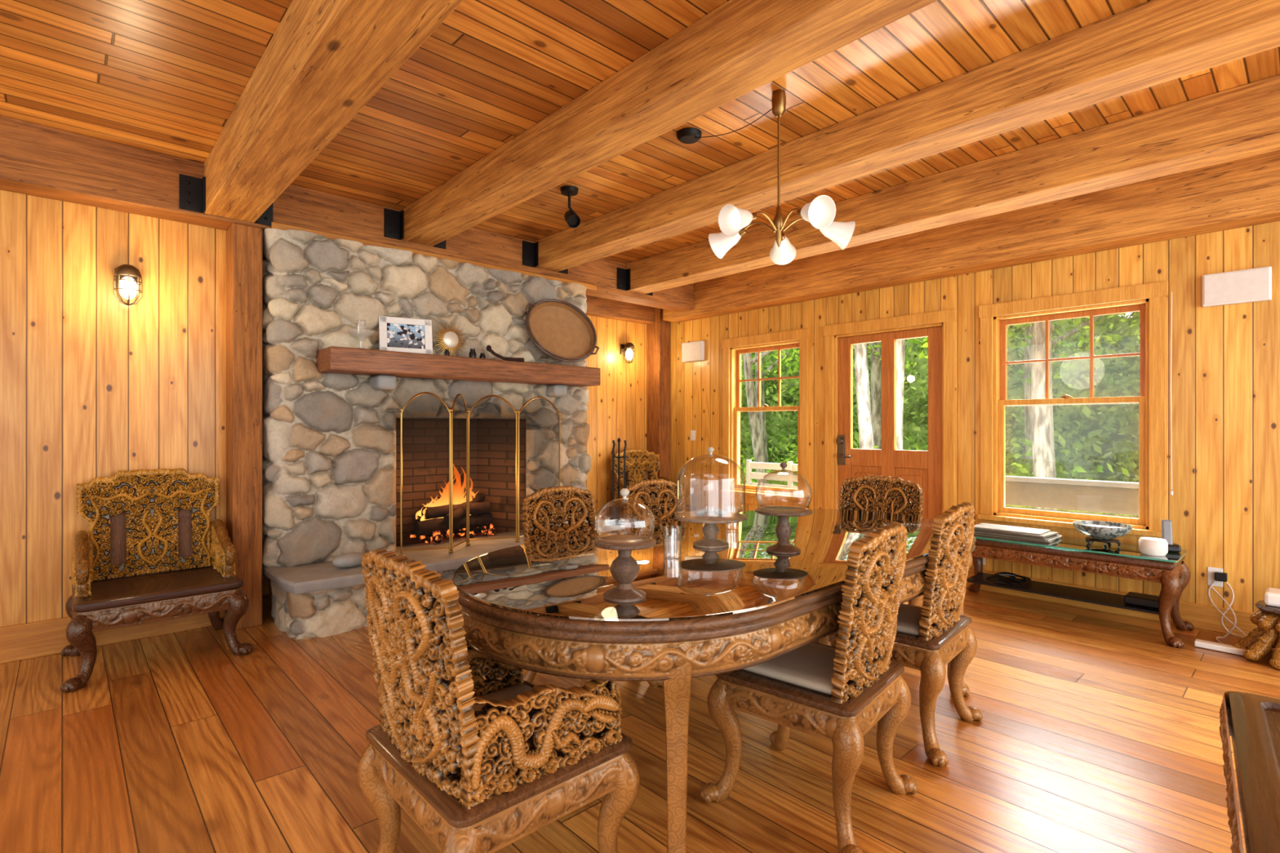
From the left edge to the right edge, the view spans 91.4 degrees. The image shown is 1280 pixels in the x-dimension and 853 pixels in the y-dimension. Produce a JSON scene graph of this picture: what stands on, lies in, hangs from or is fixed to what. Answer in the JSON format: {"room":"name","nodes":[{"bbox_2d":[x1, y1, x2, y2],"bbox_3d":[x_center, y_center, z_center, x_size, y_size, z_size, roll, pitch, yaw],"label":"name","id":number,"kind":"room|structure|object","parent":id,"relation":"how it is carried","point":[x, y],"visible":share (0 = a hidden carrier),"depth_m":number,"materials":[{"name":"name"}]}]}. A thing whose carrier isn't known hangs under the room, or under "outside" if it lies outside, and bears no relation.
{"room":"dining room","nodes":[
{"label":"dining room","id":0,"kind":"room"},
{"bbox_2d":[0,190,226,626],"bbox_3d":[-4.081,-0.160,2.737,4.120,2.820,0.120,0,0,-43],"label":"wall","id":1,"kind":"structure","parent":0,"point":[93,384],"depth_m":3.54,"materials":[{"name":"brown wood"}]},
{"bbox_2d":[0,610,225,663],"bbox_3d":[-4.092,1.155,2.631,3.960,0.190,0.022,0,0,-43],"label":"baseboard","id":2,"kind":"structure","parent":1,"relation":"attached to","point":[21,642],"depth_m":3.43,"materials":[{"name":"brown wood"}]},
{"bbox_2d":[113,264,142,305],"bbox_3d":[-2.947,-0.810,3.598,0.128,0.230,0.154,0,0,-43],"label":"wall sconce","id":3,"kind":"object","parent":1,"relation":"attached to","point":[126,277],"visible":1,"depth_m":3.56,"materials":[{"name":"brown metal"}]},
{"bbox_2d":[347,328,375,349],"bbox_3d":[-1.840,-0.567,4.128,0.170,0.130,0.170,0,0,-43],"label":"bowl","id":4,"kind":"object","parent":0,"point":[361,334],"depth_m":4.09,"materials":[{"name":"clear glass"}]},
{"bbox_2d":[262,315,646,595],"bbox_3d":[-1.383,-0.160,6.020,4.500,2.820,0.120,0,0,-43],"label":"wall","id":5,"kind":"structure","parent":0,"point":[617,406],"depth_m":6.93,"materials":[{"name":"brown wood"}]},
{"bbox_2d":[585,295,654,324],"bbox_3d":[-0.435,-1.280,6.719,1.520,0.180,0.140,0,0,-43],"label":"trim","id":6,"kind":"structure","parent":5,"relation":"attached to","point":[596,306],"depth_m":6.83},
{"bbox_2d":[620,342,635,363],"bbox_3d":[-0.129,-0.820,6.992,0.128,0.230,0.154,0,0,-43],"label":"wall sconce","id":7,"kind":"object","parent":5,"relation":"attached to","point":[625,349],"visible":1,"depth_m":6.95,"materials":[{"name":"glass"}]},
{"bbox_2d":[0,586,1279,852],"bbox_3d":[0.018,1.310,1.528,8.500,0.120,8.620,0,0,-43],"label":"floor","id":8,"kind":"structure","parent":0,"point":[1095,733],"depth_m":2.37,"materials":[{"name":"brown wood"}]},
{"bbox_2d":[60,468,253,693],"bbox_3d":[-2.647,0.758,3.432,0.785,1.014,0.720,0,0,-43],"label":"carved armchair","id":9,"kind":"object","parent":8,"relation":"on","point":[148,540],"visible":1,"depth_m":3.50,"materials":[{"name":"brown wood"}]},
{"bbox_2d":[226,222,262,629],"bbox_3d":[-2.508,0.001,3.959,0.160,2.499,0.219,0,0,-43],"label":"timber post","id":10,"kind":"object","parent":8,"relation":"on","point":[243,242],"visible":0.8,"depth_m":3.88,"materials":[{"name":"wood"}]},
{"bbox_2d":[262,228,625,639],"bbox_3d":[-1.310,0.002,5.036,3.056,2.497,1.384,0,0,-43],"label":"fireplace","id":11,"kind":"object","parent":8,"relation":"on","point":[331,406],"depth_m":4.33,"materials":[{"name":"stone"}]},
{"bbox_2d":[332,552,363,568],"bbox_3d":[-1.826,0.841,3.936,0.210,0.090,0.130,0,0,-43],"label":"stone","id":12,"kind":"object","parent":11,"relation":"on","point":[349,559],"visible":0.91,"depth_m":3.88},
{"bbox_2d":[347,319,375,349],"bbox_3d":[-1.840,-0.602,4.128,0.170,0.200,0.170,0,0,-43],"label":"glass compote","id":13,"kind":"object","parent":11,"relation":"on","point":[361,334],"visible":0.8,"depth_m":4.09,"materials":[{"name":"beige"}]},
{"bbox_2d":[378,315,432,354],"bbox_3d":[-1.637,-0.631,4.373,0.350,0.261,0.064,0,0,-29],"label":"photo frame","id":14,"kind":"object","parent":11,"relation":"on","point":[395,334],"visible":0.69,"depth_m":4.37,"materials":[{"name":"white plastic"}]},
{"bbox_2d":[386,323,425,349],"bbox_3d":[-1.638,-0.629,4.376,0.280,0.198,0.043,0,0,-29],"label":"photograph","id":15,"kind":"object","parent":14,"relation":"attached to","point":[399,335],"depth_m":4.37},
{"bbox_2d":[444,349,449,355],"bbox_3d":[-1.380,-0.527,4.470,0.035,0.050,0.035,0,0,-43],"label":"trinket","id":16,"kind":"object","parent":11,"relation":"on","point":[446,353],"visible":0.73,"depth_m":4.46,"materials":[{"name":"black plastic"}]},
{"bbox_2d":[434,322,466,355],"bbox_3d":[-1.393,-0.640,4.602,0.268,0.270,0.018,0,0,-43],"label":"sunburst mirror","id":17,"kind":"object","parent":11,"relation":"on","point":[451,340],"visible":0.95,"depth_m":4.60,"materials":[{"name":"gold metal"}]},
{"bbox_2d":[443,331,458,347],"bbox_3d":[-1.391,-0.640,4.600,0.120,0.120,0.014,0,0,-43],"label":"mirror glass","id":18,"kind":"object","parent":17,"relation":"attached to","point":[451,339],"depth_m":4.59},
{"bbox_2d":[469,348,475,357],"bbox_3d":[-1.233,-0.537,4.606,0.053,0.070,0.053,0,0,-43],"label":"trinket","id":19,"kind":"object","parent":11,"relation":"on","point":[472,353],"visible":0.74,"depth_m":4.59,"materials":[{"name":"black plastic"}]},
{"bbox_2d":[400,391,560,555],"bbox_3d":[-1.123,0.324,4.711,0.187,1.126,1.362,0,0,43],"label":"fire screen","id":20,"kind":"object","parent":11,"relation":"on","point":[402,410],"visible":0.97,"depth_m":4.65,"materials":[{"name":"gold metal"}]},
{"bbox_2d":[479,352,485,358],"bbox_3d":[-1.175,-0.524,4.660,0.044,0.045,0.044,0,0,-43],"label":"trinket","id":21,"kind":"object","parent":11,"relation":"on","point":[482,354],"visible":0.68,"depth_m":4.64,"materials":[{"name":"black plastic"}]},
{"bbox_2d":[486,345,524,361],"bbox_3d":[-1.041,-0.559,4.825,0.320,0.114,0.038,0,0,-43],"label":"pipe","id":22,"kind":"object","parent":11,"relation":"on","point":[488,347],"visible":0.97,"depth_m":4.81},
{"bbox_2d":[524,298,599,362],"bbox_3d":[-0.645,-0.789,5.151,0.609,0.530,0.206,0,0,-18],"label":"tray","id":23,"kind":"object","parent":11,"relation":"on","point":[561,330],"visible":1,"depth_m":5.19,"materials":[{"name":"wood"}]},
{"bbox_2d":[608,438,626,524],"bbox_3d":[-0.193,0.496,5.717,0.204,0.782,0.200,0,0,-43],"label":"tool","id":24,"kind":"object","parent":11,"relation":"on","point":[614,511],"visible":0.93,"depth_m":5.71,"materials":[{"name":"black metal"}]},
{"bbox_2d":[357,547,640,852],"bbox_3d":[-0.390,0.783,1.689,0.598,0.955,0.628,0,0,-43],"label":"armchair","id":25,"kind":"object","parent":8,"relation":"on","point":[452,747],"visible":0.97,"depth_m":1.47,"materials":[{"name":"brown wood"}]},
{"bbox_2d":[521,485,662,687],"bbox_3d":[-0.244,0.783,3.019,0.563,0.954,0.548,0,0,44],"label":"dining chair","id":26,"kind":"object","parent":8,"relation":"on","point":[583,507],"visible":0.36,"depth_m":3.17,"materials":[{"name":"brown wood"}]},
{"bbox_2d":[608,448,696,519],"bbox_3d":[0.139,0.758,6.673,0.785,1.014,0.720,0,0,-37],"label":"carved armchair","id":27,"kind":"object","parent":8,"relation":"on","point":[643,464],"visible":0.23,"depth_m":6.88,"materials":[{"name":"brown wood"}]},
{"bbox_2d":[623,479,685,528],"bbox_3d":[0.233,0.783,3.432,0.548,0.954,0.563,0,0,-40],"label":"dining chair","id":28,"kind":"object","parent":8,"relation":"on","point":[642,489],"visible":0.25,"depth_m":3.61,"materials":[{"name":"brown wood"}]},
{"bbox_2d":[646,307,670,479],"bbox_3d":[0.216,-0.160,7.266,0.179,2.819,0.219,0,0,-43],"label":"timber post","id":29,"kind":"object","parent":8,"relation":"on","point":[658,333],"visible":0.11,"depth_m":7.20,"materials":[{"name":"wood"}]},
{"bbox_2d":[450,508,976,852],"bbox_3d":[0.468,0.867,2.625,2.560,0.767,1.230,0,0,-43],"label":"dining table","id":30,"kind":"object","parent":8,"relation":"on","point":[541,607],"visible":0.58,"depth_m":1.79,"materials":[{"name":"brown wood"}]},
{"bbox_2d":[593,534,656,602],"bbox_3d":[-0.043,0.402,1.771,0.178,0.160,0.178,0,0,-43],"label":"cake stand","id":31,"kind":"object","parent":30,"relation":"on","point":[624,568],"visible":0.98,"depth_m":1.74,"materials":[{"name":"brown wood"}]},
{"bbox_2d":[594,488,654,542],"bbox_3d":[-0.043,0.248,1.771,0.172,0.146,0.172,0,0,-43],"label":"glass dome","id":32,"kind":"object","parent":31,"relation":"on","point":[624,492],"visible":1,"depth_m":1.76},
{"bbox_2d":[662,525,681,558],"bbox_3d":[0.120,0.427,2.316,0.072,0.110,0.072,0,0,-43],"label":"glass tumbler","id":33,"kind":"object","parent":30,"relation":"on","point":[669,555],"visible":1,"depth_m":2.31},
{"bbox_2d":[675,511,746,548],"bbox_3d":[0.288,0.422,2.540,0.290,0.120,0.290,0,0,-43],"label":"cake stand","id":34,"kind":"object","parent":30,"relation":"on","point":[710,530],"visible":0.91,"depth_m":2.50,"materials":[{"name":"brown wood"}]},
{"bbox_2d":[695,509,704,515],"bbox_3d":[0.244,0.349,2.531,0.040,0.024,0.028,0,0,-12],"label":"pebble","id":35,"kind":"object","parent":34,"relation":"on","point":[700,513],"visible":1,"depth_m":2.52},
{"bbox_2d":[701,508,708,514],"bbox_3d":[0.267,0.349,2.580,0.028,0.024,0.040,0,0,-27],"label":"pebble","id":36,"kind":"object","parent":34,"relation":"on","point":[706,511],"visible":0.76,"depth_m":2.57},
{"bbox_2d":[675,447,746,518],"bbox_3d":[0.288,0.222,2.540,0.286,0.278,0.286,0,0,-43],"label":"glass dome","id":37,"kind":"object","parent":34,"relation":"on","point":[710,450],"visible":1,"depth_m":2.51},
{"bbox_2d":[707,511,715,516],"bbox_3d":[0.285,0.349,2.495,0.028,0.024,0.040,0,0,4],"label":"pebble","id":38,"kind":"object","parent":34,"relation":"on","point":[711,513],"visible":1,"depth_m":2.48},
{"bbox_2d":[716,510,726,515],"bbox_3d":[0.330,0.349,2.525,0.040,0.024,0.028,0,0,19],"label":"pebble","id":39,"kind":"object","parent":34,"relation":"on","point":[722,513],"visible":1,"depth_m":2.52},
{"bbox_2d":[724,506,739,528],"bbox_3d":[0.435,0.432,2.962,0.070,0.100,0.070,0,0,-43],"label":"glass tumbler","id":40,"kind":"object","parent":30,"relation":"on","point":[727,526],"visible":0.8,"depth_m":2.95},
{"bbox_2d":[755,506,812,554],"bbox_3d":[0.555,0.402,2.420,0.216,0.160,0.216,0,0,-43],"label":"cake stand","id":41,"kind":"object","parent":30,"relation":"on","point":[783,530],"visible":0.98,"depth_m":2.40,"materials":[{"name":"brown wood"}]},
{"bbox_2d":[755,462,812,511],"bbox_3d":[0.555,0.230,2.420,0.212,0.183,0.212,0,0,-43],"label":"glass dome","id":42,"kind":"object","parent":41,"relation":"on","point":[783,464],"visible":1,"depth_m":2.41,"materials":[{"name":"clear glass"}]},
{"bbox_2d":[700,521,917,852],"bbox_3d":[0.578,0.783,2.116,0.563,0.954,0.548,0,0,40],"label":"dining chair","id":43,"kind":"object","parent":8,"relation":"on","point":[857,681],"visible":0.96,"depth_m":1.93,"materials":[{"name":"brown wood"}]},
{"bbox_2d":[838,475,924,606],"bbox_3d":[1.303,0.783,3.696,0.598,0.955,0.628,0,0,-43],"label":"dining chair","id":44,"kind":"object","parent":8,"relation":"on","point":[882,501],"visible":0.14,"depth_m":3.85,"materials":[{"name":"brown wood"}]},
{"bbox_2d":[813,502,982,767],"bbox_3d":[1.087,0.783,2.655,0.563,0.954,0.548,0,0,42],"label":"dining chair","id":45,"kind":"object","parent":8,"relation":"on","point":[937,626],"visible":0.84,"depth_m":2.40,"materials":[{"name":"brown wood"}]},
{"bbox_2d":[966,534,1194,648],"bbox_3d":[2.786,1.011,4.146,0.510,0.498,1.300,0,0,-43],"label":"console table","id":46,"kind":"object","parent":8,"relation":"on","point":[1170,570],"visible":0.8,"depth_m":3.90,"materials":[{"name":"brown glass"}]},
{"bbox_2d":[986,572,1031,586],"bbox_3d":[2.571,1.062,4.350,0.315,0.032,0.211,0,0,-43],"label":"coiled cable","id":47,"kind":"object","parent":46,"relation":"on","point":[997,575],"visible":1,"depth_m":4.33,"materials":[{"name":"black plastic"}]},
{"bbox_2d":[973,533,1057,542],"bbox_3d":[2.583,0.757,4.371,0.540,0.008,0.300,0,0,44],"label":"newspaper","id":48,"kind":"object","parent":46,"relation":"on","point":[976,534],"visible":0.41,"depth_m":4.24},
{"bbox_2d":[973,532,1062,542],"bbox_3d":[2.602,0.748,4.367,0.288,0.008,0.518,0,0,-41],"label":"newspaper","id":49,"kind":"object","parent":48,"relation":"on","point":[1055,538],"visible":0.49,"depth_m":4.22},
{"bbox_2d":[973,529,1059,540],"bbox_3d":[2.588,0.739,4.351,0.276,0.008,0.497,0,0,-40],"label":"newspaper","id":50,"kind":"object","parent":49,"relation":"on","point":[975,531],"visible":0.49,"depth_m":4.21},
{"bbox_2d":[974,528,1058,538],"bbox_3d":[2.601,0.731,4.364,0.264,0.008,0.475,0,0,-38],"label":"newspaper","id":51,"kind":"object","parent":50,"relation":"on","point":[975,529],"visible":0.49,"depth_m":4.24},
{"bbox_2d":[973,528,1058,537],"bbox_3d":[2.595,0.722,4.335,0.252,0.008,0.454,0,0,-38],"label":"newspaper","id":52,"kind":"object","parent":51,"relation":"on","point":[1050,533],"visible":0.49,"depth_m":4.20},
{"bbox_2d":[973,523,1050,535],"bbox_3d":[2.578,0.713,4.359,0.240,0.008,0.432,0,0,-43],"label":"newspaper","id":53,"kind":"object","parent":52,"relation":"on","point":[981,526],"visible":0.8,"depth_m":4.33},
{"bbox_2d":[966,572,1159,614],"bbox_3d":[2.786,1.093,4.146,0.320,0.015,1.080,0,0,-43],"label":"shelf","id":54,"kind":"object","parent":46,"relation":"attached to","point":[1104,598],"depth_m":4.09,"materials":[{"name":"black plastic"}]},
{"bbox_2d":[1084,536,1120,547],"bbox_3d":[2.956,0.737,3.998,0.188,0.043,0.187,0,0,-43],"label":"stand","id":55,"kind":"object","parent":46,"relation":"on","point":[1089,540],"visible":0.83,"depth_m":3.94,"materials":[{"name":"black wood"}]},
{"bbox_2d":[1072,520,1133,539],"bbox_3d":[2.953,0.669,3.995,0.310,0.090,0.310,0,0,-43],"label":"ceramic bowl","id":56,"kind":"object","parent":55,"relation":"on","point":[1101,530],"visible":1,"depth_m":3.94,"materials":[{"name":"ceramic"}]},
{"bbox_2d":[1124,591,1159,608],"bbox_3d":[3.080,1.059,3.799,0.160,0.050,0.200,0,0,-43],"label":"router","id":57,"kind":"object","parent":46,"relation":"on","point":[1144,600],"visible":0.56,"depth_m":3.77,"materials":[{"name":"black plastic"}]},
{"bbox_2d":[1138,537,1168,555],"bbox_3d":[3.055,0.713,3.722,0.136,0.096,0.136,0,0,-43],"label":"smart speaker","id":58,"kind":"object","parent":46,"relation":"on","point":[1152,546],"visible":1,"depth_m":3.68},
{"bbox_2d":[1160,520,1181,552],"bbox_3d":[3.222,0.666,3.821,0.120,0.189,0.090,0,0,30],"label":"cordless phone","id":59,"kind":"object","parent":46,"relation":"on","point":[1166,525],"visible":0.63,"depth_m":3.81,"materials":[{"name":"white plastic"}]},
{"bbox_2d":[1194,639,1247,655],"bbox_3d":[3.237,1.231,3.481,0.060,0.032,0.220,0,0,-43],"label":"power strip","id":60,"kind":"object","parent":8,"relation":"on","point":[1197,642],"visible":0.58,"depth_m":3.47,"materials":[{"name":"white plastic"}]},
{"bbox_2d":[1219,691,1279,852],"bbox_3d":[0.968,0.883,0.640,0.555,0.770,1.075,0,0,41],"label":"sideboard","id":61,"kind":"object","parent":8,"relation":"on","point":[1252,721],"visible":1,"depth_m":0.93,"materials":[{"name":"brown wood"}]},
{"bbox_2d":[1231,600,1279,670],"bbox_3d":[3.481,1.103,3.312,0.493,0.292,0.495,0,0,-43],"label":"pedestal","id":62,"kind":"object","parent":8,"relation":"on","point":[1259,642],"visible":0.99,"depth_m":3.31,"materials":[{"name":"brown wood"}]},
{"bbox_2d":[1264,587,1279,607],"bbox_3d":[3.493,0.924,3.322,0.180,0.070,0.240,0,0,-43],"label":"box","id":63,"kind":"object","parent":62,"relation":"on","point":[1272,595],"visible":1,"depth_m":3.33,"materials":[{"name":"plastic"}]},
{"bbox_2d":[0,0,1279,263],"bbox_3d":[0.020,-1.645,1.857,8.950,0.150,9.100,0,0,-43],"label":"ceiling","id":64,"kind":"structure","parent":0,"point":[166,77],"depth_m":2.88,"materials":[{"name":"brown wood"}]},
{"bbox_2d":[204,0,462,222],"bbox_3d":[0.076,-1.420,1.023,0.260,0.300,7.600,0,0,-43],"label":"ceiling beam","id":65,"kind":"structure","parent":64,"relation":"attached to","point":[324,60],"depth_m":2.42,"materials":[{"name":"wood"}]},
{"bbox_2d":[0,115,693,311],"bbox_3d":[-2.453,-1.410,4.010,8.040,0.320,0.220,0,0,-43],"label":"ceiling beam","id":66,"kind":"structure","parent":64,"relation":"attached to","point":[37,160],"depth_m":3.63,"materials":[{"name":"wood"}]},
{"bbox_2d":[179,173,272,226],"bbox_3d":[-2.490,-1.370,3.785,0.480,0.200,0.060,0,0,-43],"label":"hanger","id":67,"kind":"object","parent":66,"relation":"attached to","point":[192,189],"visible":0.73,"depth_m":3.68,"materials":[{"name":"black metal"}]},
{"bbox_2d":[384,208,445,248],"bbox_3d":[-1.631,-1.450,4.579,0.460,0.200,0.060,0,0,-43],"label":"hanger","id":68,"kind":"object","parent":66,"relation":"attached to","point":[393,220],"visible":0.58,"depth_m":4.48,"materials":[{"name":"black metal"}]},
{"bbox_2d":[271,222,596,290],"bbox_3d":[-1.367,-1.272,4.847,2.630,0.045,0.025,0,0,-43],"label":"trim","id":69,"kind":"structure","parent":66,"relation":"attached to","point":[273,224],"depth_m":4.60,"materials":[{"name":"brown wood"}]},
{"bbox_2d":[522,240,568,274],"bbox_3d":[-0.793,-1.450,5.353,0.460,0.200,0.060,0,0,-43],"label":"hanger","id":70,"kind":"object","parent":66,"relation":"attached to","point":[530,250],"visible":0.49,"depth_m":5.25,"materials":[{"name":"black metal"}]},
{"bbox_2d":[617,267,653,295],"bbox_3d":[-0.030,-1.405,6.059,0.460,0.200,0.060,0,0,-43],"label":"hanger","id":71,"kind":"object","parent":66,"relation":"attached to","point":[623,275],"visible":0.41,"depth_m":5.96,"materials":[{"name":"black metal"}]},
{"bbox_2d":[560,185,580,228],"bbox_3d":[-0.462,-1.439,4.133,0.131,0.262,0.148,0,0,-43],"label":"ceiling spotlight","id":72,"kind":"object","parent":64,"relation":"attached to","point":[573,220],"visible":1,"depth_m":4.12,"materials":[{"name":"black metal"}]},
{"bbox_2d":[400,0,937,246],"bbox_3d":[0.935,-1.460,1.817,0.240,0.220,7.600,0,0,-43],"label":"ceiling beam","id":73,"kind":"structure","parent":64,"relation":"attached to","point":[740,46],"depth_m":2.65,"materials":[{"name":"wood"}]},
{"bbox_2d":[676,108,772,143],"bbox_3d":[0.432,-1.531,3.165,0.136,0.078,0.632,0,0,-43],"label":"junction box","id":74,"kind":"object","parent":64,"relation":"attached to","point":[687,135],"visible":0.96,"depth_m":3.30,"materials":[{"name":"black metal"}]},
{"bbox_2d":[708,88,855,265],"bbox_3d":[0.639,-1.203,2.934,0.674,0.733,0.685,0,0,-43],"label":"chandelier","id":75,"kind":"object","parent":64,"relation":"hanging from","point":[820,212],"visible":1,"depth_m":2.91,"materials":[{"name":"glass"}]},
{"bbox_2d":[737,227,746,236],"bbox_3d":[0.491,-0.946,3.048,0.056,0.044,0.036,0,0,38],"label":"socket","id":76,"kind":"object","parent":75,"relation":"attached to","point":[742,232],"depth_m":3.03,"materials":[{"name":"gold metal"}]},
{"bbox_2d":[751,213,756,220],"bbox_3d":[0.499,-0.946,2.821,0.057,0.044,0.036,0,0,-43],"label":"socket","id":77,"kind":"object","parent":75,"relation":"attached to","point":[753,215],"depth_m":2.81,"materials":[{"name":"gold metal"}]},
{"bbox_2d":[797,208,801,216],"bbox_3d":[0.719,-0.946,2.757,0.036,0.044,0.056,0,0,-24],"label":"socket","id":78,"kind":"object","parent":75,"relation":"attached to","point":[798,210],"depth_m":2.76,"materials":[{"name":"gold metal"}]},
{"bbox_2d":[534,0,1279,271],"bbox_3d":[1.772,-1.460,2.591,0.240,0.220,7.600,0,0,-43],"label":"ceiling beam","id":79,"kind":"structure","parent":64,"relation":"attached to","point":[1152,42],"depth_m":2.79,"materials":[{"name":"wood"}]},
{"bbox_2d":[626,74,1279,293],"bbox_3d":[2.536,-1.438,3.297,0.240,0.265,7.600,0,0,-43],"label":"ceiling beam","id":80,"kind":"structure","parent":64,"relation":"attached to","point":[1243,121],"depth_m":3.52,"materials":[{"name":"wood"}]},
{"bbox_2d":[662,150,1279,322],"bbox_3d":[3.082,-1.380,4.128,0.230,0.380,8.080,0,0,-43],"label":"ceiling beam","id":81,"kind":"structure","parent":64,"relation":"attached to","point":[1245,192],"depth_m":4.37,"materials":[{"name":"wood"}]},
{"bbox_2d":[670,221,1279,612],"bbox_3d":[3.143,-0.160,4.334,0.140,2.820,8.500,0,0,-43],"label":"wall","id":82,"kind":"structure","parent":0,"point":[1223,508],"depth_m":3.96,"materials":[{"name":"brown wood"}]},
{"bbox_2d":[681,340,704,362],"bbox_3d":[0.588,-0.833,6.956,0.056,0.215,0.300,0,0,-43],"label":"wall speaker","id":83,"kind":"object","parent":82,"relation":"attached to","point":[694,351],"visible":1,"depth_m":6.92,"materials":[{"name":"white plastic"}]},
{"bbox_2d":[690,430,695,440],"bbox_3d":[0.590,0.100,6.985,0.012,0.114,0.070,0,0,-43],"label":"wall plate","id":84,"kind":"object","parent":82,"relation":"attached to","point":[692,432],"visible":1,"depth_m":6.98,"materials":[{"name":"white plastic"}]},
{"bbox_2d":[720,328,809,508],"bbox_3d":[1.275,-0.068,6.311,0.200,1.715,1.050,0,0,-43],"label":"window","id":85,"kind":"structure","parent":82,"relation":"in","point":[732,491],"depth_m":6.33,"materials":[{"name":"brown wood"}]},
{"bbox_2d":[823,308,956,519],"bbox_3d":[2.137,0.163,5.385,0.192,2.175,1.160,0,0,-43],"label":"door","id":86,"kind":"structure","parent":82,"relation":"in","point":[933,469],"depth_m":5.34,"materials":[{"name":"brown wood"}]},
{"bbox_2d":[977,280,1168,545],"bbox_3d":[3.021,-0.068,4.422,0.200,1.715,1.115,0,0,-43],"label":"window","id":87,"kind":"structure","parent":82,"relation":"in","point":[1152,401],"depth_m":4.34,"materials":[{"name":"brown wood"}]},
{"bbox_2d":[1169,292,1173,495],"bbox_3d":[3.358,-0.207,3.947,0.016,1.286,0.015,0,0,-43],"label":"blind cord","id":88,"kind":"object","parent":87,"relation":"hanging from","point":[1171,491],"visible":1,"depth_m":3.95,"materials":[{"name":"white plastic"}]},
{"bbox_2d":[966,568,1257,636],"bbox_3d":[3.166,1.175,4.192,0.020,0.150,8.260,0,0,-43],"label":"baseboard","id":89,"kind":"structure","parent":82,"relation":"attached to","point":[1206,617],"depth_m":3.92,"materials":[{"name":"brown wood"}]},
{"bbox_2d":[1207,566,1246,644],"bbox_3d":[3.440,1.054,3.703,0.253,0.383,0.332,0,0,-1],"label":"wall outlet","id":90,"kind":"object","parent":82,"relation":"attached to","point":[1215,576],"visible":0.83,"depth_m":3.77,"materials":[{"name":"white plastic"}]},
{"bbox_2d":[1202,266,1271,307],"bbox_3d":[3.563,-0.832,3.736,0.056,0.193,0.299,0,0,-43],"label":"wall speaker","id":91,"kind":"object","parent":82,"relation":"attached to","point":[1251,285],"visible":1,"depth_m":3.71,"materials":[{"name":"white plastic"}]},
{"label":"outside","id":92,"kind":"structure","parent":0,"visible":0},
{"bbox_2d":[740,471,1136,516],"bbox_3d":[17.230,1.925,29.536,54.600,0.150,100.000,0,0,-43],"label":"ground","id":93,"kind":"structure","parent":92,"point":[755,472],"depth_m":13.62,"materials":[{"name":"green plant"}]},
{"bbox_2d":[741,348,856,472],"bbox_3d":[3.348,-2.765,15.924,4.235,9.252,6.576,0,0,-14],"label":"tree","id":94,"kind":"object","parent":93,"relation":"on","point":[761,415],"visible":0.06,"depth_m":15.76,"materials":[{"name":"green plant"}]},
{"bbox_2d":[741,344,881,483],"bbox_3d":[3.120,-2.645,14.392,5.276,9.020,6.226,0,0,-43],"label":"tree","id":95,"kind":"object","parent":93,"relation":"on","point":[749,385],"visible":0.02,"depth_m":12.69,"materials":[{"name":"green plant"}]},
{"bbox_2d":[769,323,1026,449],"bbox_3d":[5.122,-2.646,12.615,5.608,9.013,6.205,0,0,-43],"label":"tree","id":96,"kind":"object","parent":93,"relation":"on","point":[875,360],"visible":0.04,"depth_m":12.01,"materials":[{"name":"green plant"}]},
{"bbox_2d":[740,435,1138,516],"bbox_3d":[4.330,1.317,11.766,4.633,2.660,22.987,0,0,-43],"label":"undergrowth","id":97,"kind":"object","parent":93,"relation":"on","point":[1026,468],"visible":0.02,"depth_m":10.36,"materials":[{"name":"green plant"}]},
{"bbox_2d":[740,311,1140,488],"bbox_3d":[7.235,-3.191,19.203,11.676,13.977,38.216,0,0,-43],"label":"foliage","id":98,"kind":"object","parent":93,"relation":"on","point":[1018,428],"visible":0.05,"depth_m":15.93,"materials":[{"name":"plant"}]},
{"bbox_2d":[853,323,1031,448],"bbox_3d":[4.435,-2.645,9.667,5.194,9.016,4.798,0,0,-14],"label":"tree","id":99,"kind":"object","parent":93,"relation":"on","point":[862,381],"visible":0.02,"depth_m":9.41,"materials":[{"name":"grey plant"}]},
{"bbox_2d":[874,337,1017,449],"bbox_3d":[4.649,-2.711,9.638,5.707,9.131,4.306,0,0,-4],"label":"tree","id":100,"kind":"object","parent":93,"relation":"on","point":[900,344],"visible":0.02,"depth_m":9.07,"materials":[{"name":"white plant"}]},
{"bbox_2d":[918,312,1140,510],"bbox_3d":[6.930,-2.647,8.597,5.302,9.008,6.358,0,0,-43],"label":"tree","id":101,"kind":"object","parent":93,"relation":"on","point":[1042,425],"visible":0.06,"depth_m":8.28,"materials":[{"name":"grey plant"}]},
{"bbox_2d":[1007,313,1139,507],"bbox_3d":[7.897,-2.647,11.310,4.511,9.007,5.899,0,0,-19],"label":"tree","id":102,"kind":"object","parent":93,"relation":"on","point":[1028,419],"visible":0.12,"depth_m":10.95,"materials":[{"name":"green plant"}]},
{"bbox_2d":[1010,312,1140,356],"bbox_3d":[9.119,-2.647,9.389,3.858,9.008,7.416,0,0,-43],"label":"tree","id":103,"kind":"object","parent":93,"relation":"on","point":[1023,344],"visible":0.02,"depth_m":10.53,"materials":[{"name":"green plant"}]},
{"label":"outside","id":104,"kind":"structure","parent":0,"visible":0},
{"bbox_3d":[3.611,1.435,6.060,2.870,0.130,12.000,0,0,-43],"label":"deck","id":105,"kind":"object","parent":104,"visible":0},
{"bbox_2d":[746,459,797,488],"bbox_3d":[1.729,0.910,7.861,0.610,0.920,1.400,0,0,-43],"label":"bench","id":106,"kind":"object","parent":105,"relation":"on","point":[789,477],"visible":0.23,"depth_m":8.25,"materials":[{"name":"paint"}]},
{"bbox_2d":[1005,475,1138,518],"bbox_3d":[6.356,0.975,5.056,0.200,0.790,6.800,0,0,-43],"label":"deck railing","id":107,"kind":"object","parent":105,"relation":"on","point":[1112,499],"visible":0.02,"depth_m":6.79,"materials":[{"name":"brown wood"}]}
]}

